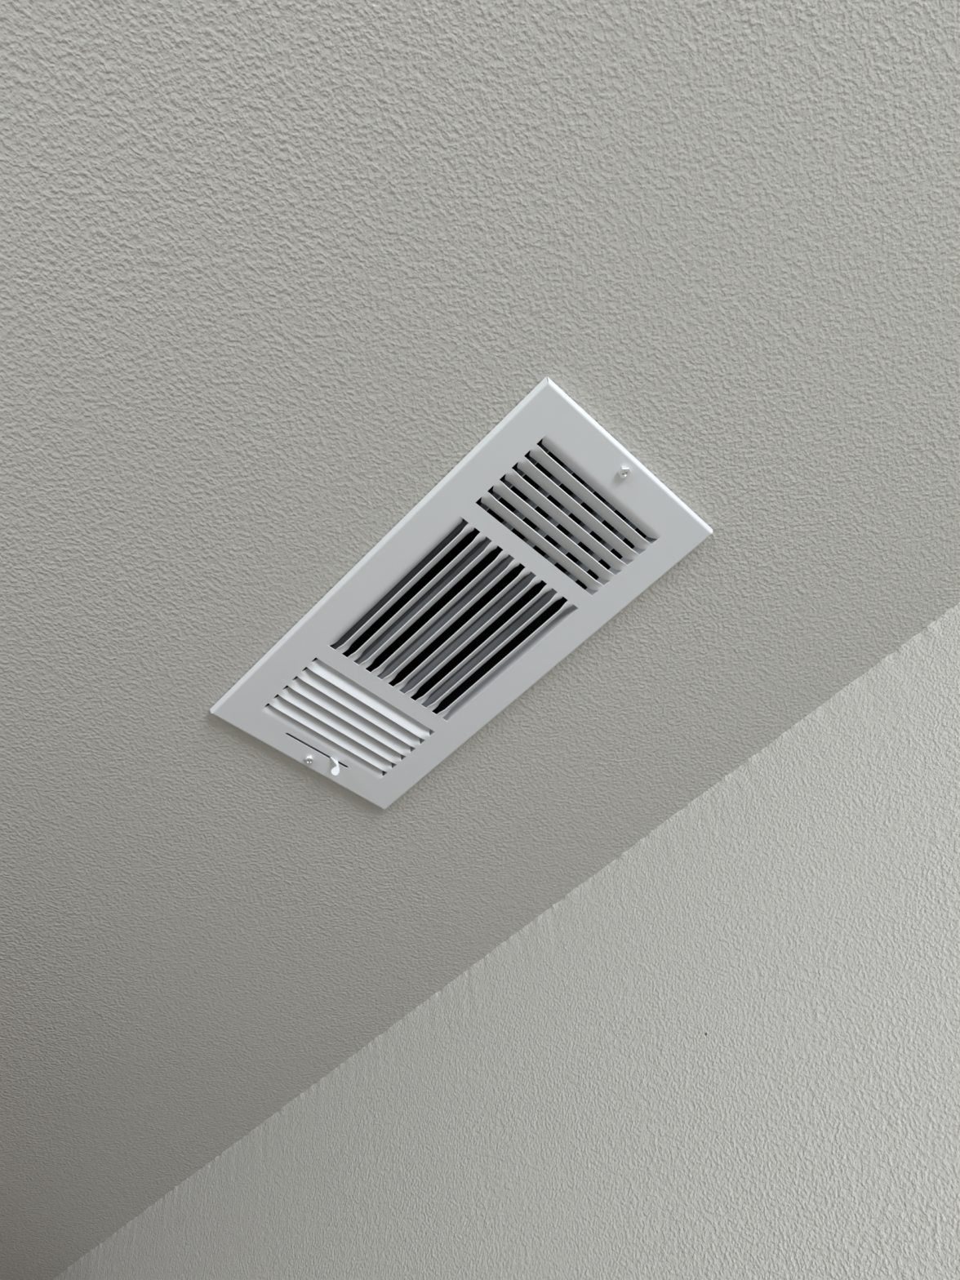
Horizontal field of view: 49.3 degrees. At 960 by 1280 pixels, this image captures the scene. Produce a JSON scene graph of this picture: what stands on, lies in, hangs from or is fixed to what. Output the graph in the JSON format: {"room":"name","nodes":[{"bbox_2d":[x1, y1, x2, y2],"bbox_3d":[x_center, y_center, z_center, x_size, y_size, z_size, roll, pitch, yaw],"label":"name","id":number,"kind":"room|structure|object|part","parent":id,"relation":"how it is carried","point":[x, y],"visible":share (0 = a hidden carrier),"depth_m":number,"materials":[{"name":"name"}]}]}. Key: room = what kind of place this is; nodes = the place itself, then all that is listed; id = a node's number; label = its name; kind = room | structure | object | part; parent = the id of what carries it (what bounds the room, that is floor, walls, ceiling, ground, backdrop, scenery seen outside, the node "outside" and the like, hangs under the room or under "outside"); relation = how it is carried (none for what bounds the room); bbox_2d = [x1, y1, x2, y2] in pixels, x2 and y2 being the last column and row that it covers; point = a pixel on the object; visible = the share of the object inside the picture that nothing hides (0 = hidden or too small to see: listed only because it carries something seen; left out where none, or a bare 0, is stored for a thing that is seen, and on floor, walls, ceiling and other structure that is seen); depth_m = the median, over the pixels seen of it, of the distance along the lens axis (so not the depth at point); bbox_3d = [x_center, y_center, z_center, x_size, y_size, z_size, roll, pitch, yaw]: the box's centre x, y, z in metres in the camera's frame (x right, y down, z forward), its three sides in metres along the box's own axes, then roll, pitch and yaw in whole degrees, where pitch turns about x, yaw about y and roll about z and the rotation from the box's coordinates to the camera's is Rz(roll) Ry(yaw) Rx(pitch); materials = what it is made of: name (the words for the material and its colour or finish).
{"room":"room in house","nodes":[
{"label":"room in house","id":0,"kind":"room"},
{"bbox_2d":[0,0,959,1279],"bbox_3d":[-0.378,-1.198,-0.055,3.240,0.421,3.960,35,-65,-30],"label":"ceiling","id":1,"kind":"structure","parent":0,"point":[271,272],"depth_m":0.57,"materials":[{"name":"paint"}]},
{"bbox_2d":[209,376,712,809],"bbox_3d":[-0.017,-0.013,0.650,0.148,0.046,0.299,35,-65,-30],"label":"ceiling vent","id":2,"kind":"object","parent":1,"relation":"in","point":[341,720],"visible":1,"depth_m":0.64,"materials":[{"name":"white metal"}]},
{"bbox_3d":[-0.097,0.083,0.695,0.008,0.019,0.004,21,-59,-23],"label":"damper lever","id":3,"kind":"part","parent":2,"relation":"part of","materials":[{"name":"white metal"}]},
{"bbox_2d":[52,602,959,1279],"bbox_3d":[0.866,0.414,-0.413,0.197,2.400,3.720,35,-65,-30],"label":"wall","id":4,"kind":"structure","parent":0,"point":[731,1051],"depth_m":0.69,"materials":[{"name":"paint"}]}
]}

